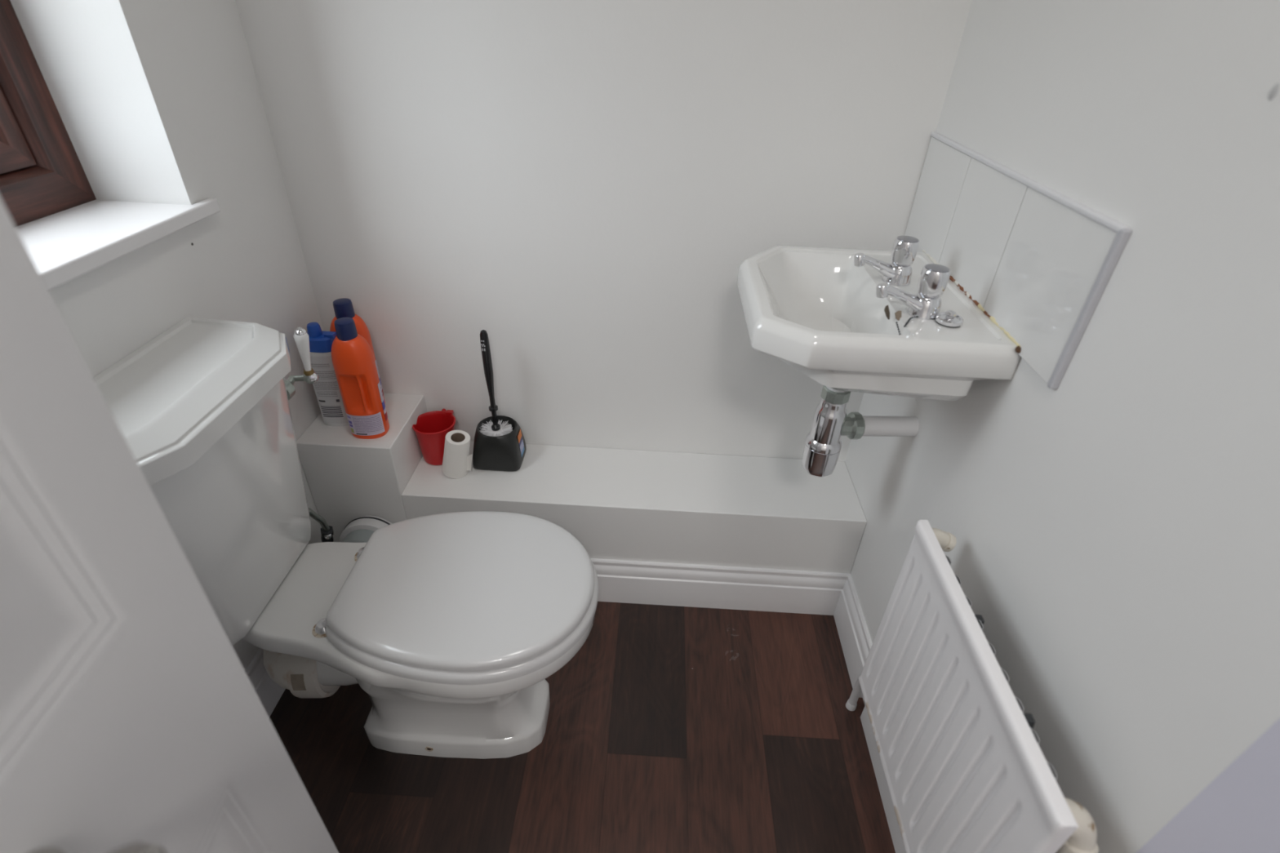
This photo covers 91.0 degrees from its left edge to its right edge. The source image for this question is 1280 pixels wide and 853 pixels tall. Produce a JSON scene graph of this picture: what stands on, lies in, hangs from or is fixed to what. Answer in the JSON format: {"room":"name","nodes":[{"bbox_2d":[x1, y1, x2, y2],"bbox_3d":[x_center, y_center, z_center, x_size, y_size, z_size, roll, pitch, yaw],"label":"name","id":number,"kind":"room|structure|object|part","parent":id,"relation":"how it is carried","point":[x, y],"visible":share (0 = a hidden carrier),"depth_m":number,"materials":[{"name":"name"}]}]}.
{"room":"toilet room","nodes":[
{"label":"toilet room","id":0,"kind":"room"},
{"bbox_2d":[9,0,323,671],"bbox_3d":[-0.798,-0.234,0.364,0.160,2.320,1.695,3,34,1],"label":"wall","id":1,"kind":"structure","parent":0,"point":[156,101],"depth_m":0.96,"materials":[{"name":"paint"}]},
{"bbox_2d":[0,0,220,290],"bbox_3d":[-0.795,-0.544,0.493,0.227,0.911,0.684,3,34,1],"label":"window","id":2,"kind":"structure","parent":1,"relation":"in","point":[46,190],"depth_m":0.87,"materials":[{"name":"brown paint"}]},
{"bbox_3d":[-0.877,-0.558,0.489,0.051,0.761,0.469,3,34,1],"label":"sash","id":3,"kind":"part","parent":2,"relation":"part of","materials":[{"name":"brown wood"}]},
{"bbox_3d":[-0.877,-0.558,0.489,0.051,0.761,0.469,3,34,1],"label":"sash","id":4,"kind":"part","parent":2,"relation":"part of","materials":[{"name":"brown wood"}]},
{"bbox_3d":[-0.877,-0.558,0.489,0.062,0.889,0.597,3,34,1],"label":"frame","id":5,"kind":"part","parent":2,"relation":"part of","materials":[{"name":"brown wood"}]},
{"bbox_3d":[-0.877,-0.558,0.489,0.062,0.889,0.597,3,34,1],"label":"frame","id":6,"kind":"part","parent":2,"relation":"part of","materials":[{"name":"brown wood"}]},
{"bbox_3d":[-0.786,-0.175,0.741,0.177,0.022,0.684,3,34,1],"label":"sill","id":7,"kind":"part","parent":2,"relation":"part of","materials":[{"name":"white paint"}]},
{"bbox_2d":[244,648,285,717],"bbox_3d":[-0.755,0.738,0.888,0.016,0.128,1.480,3,34,1],"label":"baseboard","id":8,"kind":"structure","parent":1,"relation":"attached to","point":[268,692],"depth_m":1.22,"materials":[{"name":"white paint"}]},
{"bbox_2d":[339,515,392,542],"bbox_3d":[-0.602,0.276,1.395,0.139,0.139,0.092,3,34,1],"label":"pipe","id":9,"kind":"object","parent":1,"relation":"attached to","point":[359,530],"visible":0.34,"depth_m":1.37,"materials":[{"name":"grey plastic"}]},
{"bbox_2d":[269,601,895,852],"bbox_3d":[-0.004,1.128,0.547,2.100,0.080,3.045,3,34,1],"label":"floor","id":10,"kind":"structure","parent":0,"point":[670,729],"depth_m":1.20,"materials":[{"name":"brown wood"}]},
{"bbox_2d":[0,197,338,852],"bbox_3d":[-0.298,0.172,0.103,0.105,1.962,0.700,0,34,-4],"label":"door","id":11,"kind":"structure","parent":10,"relation":"on","point":[131,721],"depth_m":0.39,"materials":[{"name":"white paint"}]},
{"bbox_3d":[-0.296,0.256,0.338,0.067,0.053,0.053,0,34,-4],"label":"handle","id":12,"kind":"part","parent":11,"relation":"part of","materials":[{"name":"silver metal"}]},
{"bbox_2d":[93,316,598,759],"bbox_3d":[-0.401,0.253,1.060,0.664,0.764,0.420,3,34,1],"label":"toilet","id":13,"kind":"object","parent":10,"relation":"on","point":[453,627],"visible":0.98,"depth_m":0.97,"materials":[{"name":"white ceramic"}]},
{"bbox_3d":[-0.628,-0.045,0.851,0.182,0.053,0.386,3,34,1],"label":"cistern lid","id":14,"kind":"part","parent":13,"relation":"part of","materials":[{"name":"white ceramic"}]},
{"bbox_3d":[-0.587,-0.070,1.071,0.058,0.034,0.058,3,34,1],"label":"flush lever","id":15,"kind":"part","parent":13,"relation":"part of","materials":[{"name":"silver metal"}]},
{"bbox_2d":[316,661,358,685],"bbox_3d":[-0.550,0.428,1.151,0.104,0.096,0.088,3,34,1],"label":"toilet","id":16,"kind":"object","parent":13,"relation":"attached to","point":[326,675],"depth_m":1.11,"materials":[{"name":"white ceramic"}]},
{"bbox_3d":[-0.280,0.255,1.047,0.407,0.021,0.332,3,34,1],"label":"lid","id":17,"kind":"part","parent":13,"relation":"part of","materials":[{"name":"white plastic"}]},
{"bbox_3d":[-0.279,0.274,1.060,0.417,0.021,0.346,3,34,1],"label":"seat","id":18,"kind":"part","parent":13,"relation":"part of","materials":[{"name":"white plastic"}]},
{"bbox_2d":[235,0,972,462],"bbox_3d":[-0.142,-0.701,1.098,1.395,2.320,0.100,3,34,1],"label":"wall","id":19,"kind":"structure","parent":0,"point":[586,187],"depth_m":1.19,"materials":[{"name":"paint"}]},
{"bbox_2d":[296,392,426,542],"bbox_3d":[-0.620,0.151,1.508,0.201,0.414,0.215,3,34,1],"label":"ledge","id":20,"kind":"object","parent":19,"relation":"attached to","point":[349,477],"depth_m":1.36,"materials":[{"name":"paint"}]},
{"bbox_2d":[308,507,333,542],"bbox_3d":[-0.679,0.287,1.350,0.034,0.361,0.140,-4,35,-9],"label":"valve","id":21,"kind":"object","parent":20,"relation":"attached to","point":[326,531],"visible":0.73,"depth_m":1.36,"materials":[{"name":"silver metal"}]},
{"bbox_2d":[306,322,349,426],"bbox_3d":[-0.649,-0.108,1.312,0.069,0.232,0.045,3,34,1],"label":"bottle","id":22,"kind":"object","parent":20,"relation":"on","point":[326,389],"visible":0.58,"depth_m":1.29,"materials":[{"name":"white plastic"}]},
{"bbox_2d":[329,297,385,404],"bbox_3d":[-0.611,-0.149,1.352,0.078,0.258,0.065,3,34,1],"label":"bottle","id":23,"kind":"object","parent":20,"relation":"on","point":[343,307],"visible":0.29,"depth_m":1.29,"materials":[{"name":"orange plastic"}]},
{"bbox_2d":[331,317,389,439],"bbox_3d":[-0.572,-0.097,1.277,0.078,0.258,0.064,3,34,1],"label":"bottle","id":24,"kind":"object","parent":20,"relation":"on","point":[353,358],"visible":1,"depth_m":1.26,"materials":[{"name":"orange plastic"}]},
{"bbox_2d":[401,440,866,573],"bbox_3d":[-0.016,0.236,1.534,1.014,0.289,0.215,3,34,1],"label":"ledge","id":25,"kind":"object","parent":19,"relation":"attached to","point":[738,511],"depth_m":1.41,"materials":[{"name":"paint"}]},
{"bbox_2d":[412,408,455,465],"bbox_3d":[-0.469,0.028,1.462,0.103,0.104,0.096,-24,42,-33],"label":"bucket","id":26,"kind":"object","parent":25,"relation":"on","point":[431,428],"visible":0.92,"depth_m":1.45,"materials":[{"name":"red plastic"}]},
{"bbox_3d":[-0.454,-0.010,1.495,0.033,0.079,0.035,3,34,1],"label":"cup handle","id":27,"kind":"part","parent":26,"relation":"part of","materials":[{"name":"red plastic"}]},
{"bbox_2d":[441,430,472,478],"bbox_3d":[-0.412,0.062,1.418,0.079,0.105,0.061,3,34,1],"label":"toilet roll","id":28,"kind":"object","parent":25,"relation":"on","point":[457,460],"visible":1,"depth_m":1.40,"materials":[{"name":"white paper"}]},
{"bbox_2d":[472,415,526,471],"bbox_3d":[-0.330,0.037,1.467,0.111,0.092,0.103,3,34,1],"label":"brush holder","id":29,"kind":"object","parent":25,"relation":"on","point":[506,452],"visible":0.95,"depth_m":1.43,"materials":[{"name":"black plastic"}]},
{"bbox_2d":[479,329,512,436],"bbox_3d":[-0.327,-0.072,1.393,0.076,0.307,0.076,3,34,1],"label":"toilet brush","id":30,"kind":"object","parent":29,"relation":"in","point":[495,428],"visible":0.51,"depth_m":1.39,"materials":[{"name":"black plastic"}]},
{"bbox_3d":[-0.328,-0.098,1.377,0.023,0.247,0.022,3,34,1],"label":"handle","id":31,"kind":"part","parent":30,"relation":"part of","materials":[{"name":"black plastic"}]},
{"bbox_2d":[590,558,849,615],"bbox_3d":[-0.125,0.362,1.485,1.215,0.128,0.016,3,34,1],"label":"baseboard","id":32,"kind":"structure","parent":25,"relation":"attached to","point":[624,581],"depth_m":1.47,"materials":[{"name":"white paint"}]},
{"bbox_2d":[844,0,1279,852],"bbox_3d":[0.575,-0.158,0.343,0.160,2.320,1.695,3,34,1],"label":"wall","id":33,"kind":"structure","parent":0,"point":[1115,527],"depth_m":0.63,"materials":[{"name":"paint"}]},
{"bbox_2d":[833,573,872,697],"bbox_3d":[0.469,0.455,1.387,0.016,0.128,0.230,3,34,1],"label":"baseboard","id":34,"kind":"structure","parent":33,"relation":"attached to","point":[855,641],"depth_m":1.38,"materials":[{"name":"white paint"}]},
{"bbox_2d":[737,244,1021,400],"bbox_3d":[0.334,-0.167,1.010,0.342,0.139,0.391,3,34,1],"label":"basin","id":35,"kind":"object","parent":33,"relation":"attached to","point":[816,312],"visible":0.91,"depth_m":0.88,"materials":[{"name":"white ceramic"}]},
{"bbox_2d":[801,385,919,477],"bbox_3d":[0.404,-0.017,1.122,0.200,0.238,0.065,-1,34,-5],"label":"trap","id":36,"kind":"object","parent":35,"relation":"attached to","point":[824,443],"visible":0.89,"depth_m":1.12,"materials":[{"name":"silver plastic"}]},
{"bbox_2d":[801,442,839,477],"bbox_3d":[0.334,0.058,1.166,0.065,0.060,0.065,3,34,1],"label":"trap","id":37,"kind":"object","parent":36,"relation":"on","point":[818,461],"depth_m":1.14,"materials":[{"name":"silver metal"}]},
{"bbox_2d":[853,235,919,285],"bbox_3d":[0.386,-0.264,0.991,0.097,0.069,0.043,3,34,1],"label":"tap","id":38,"kind":"object","parent":35,"relation":"on","point":[904,250],"visible":1,"depth_m":0.98,"materials":[{"name":"silver metal"}]},
{"bbox_3d":[0.384,-0.143,0.885,0.071,0.018,0.022,-16,38,-26],"label":"plug chain","id":39,"kind":"part","parent":35,"relation":"part of","materials":[{"name":"grey metal"}]},
{"bbox_2d":[875,263,951,319],"bbox_3d":[0.381,-0.192,0.885,0.097,0.069,0.043,3,34,1],"label":"tap","id":40,"kind":"object","parent":35,"relation":"on","point":[934,278],"visible":0.99,"depth_m":0.88,"materials":[{"name":"silver metal"}]},
{"bbox_2d":[935,310,963,328],"bbox_3d":[0.431,-0.152,0.875,0.036,0.017,0.036,3,34,1],"label":"plug","id":41,"kind":"object","parent":35,"relation":"on","point":[949,318],"visible":1,"depth_m":0.87,"materials":[{"name":"silver metal"}]},
{"bbox_2d":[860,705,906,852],"bbox_3d":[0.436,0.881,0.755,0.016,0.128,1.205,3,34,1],"label":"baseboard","id":42,"kind":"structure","parent":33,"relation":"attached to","point":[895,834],"depth_m":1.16,"materials":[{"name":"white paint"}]},
{"bbox_2d":[845,520,1098,852],"bbox_3d":[0.416,0.475,0.944,0.067,0.588,0.508,3,34,1],"label":"radiator","id":43,"kind":"object","parent":33,"relation":"attached to","point":[966,771],"visible":1,"depth_m":0.80,"materials":[{"name":"metal"}]},
{"bbox_2d":[904,131,1132,389],"bbox_3d":[0.507,-0.284,0.933,0.010,0.191,0.581,3,34,1],"label":"tile backsplash","id":44,"kind":"structure","parent":33,"relation":"attached to","point":[1040,261],"depth_m":0.83,"materials":[{"name":"tile"}]},
{"bbox_2d":[1136,718,1279,852],"bbox_3d":[0.475,0.105,-0.052,0.002,2.320,0.735,3,34,1],"label":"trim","id":45,"kind":"structure","parent":33,"relation":"attached to","point":[1238,811],"depth_m":0.50,"materials":[{"name":"white paint"}]},
{"bbox_2d":[1267,83,1279,100],"bbox_3d":[0.503,-0.266,0.499,0.001,0.012,0.008,3,34,1],"label":"scuff","id":46,"kind":"object","parent":33,"relation":"attached to","point":[1274,90],"visible":1,"depth_m":0.50,"materials":[{"name":"grey"}]}
]}

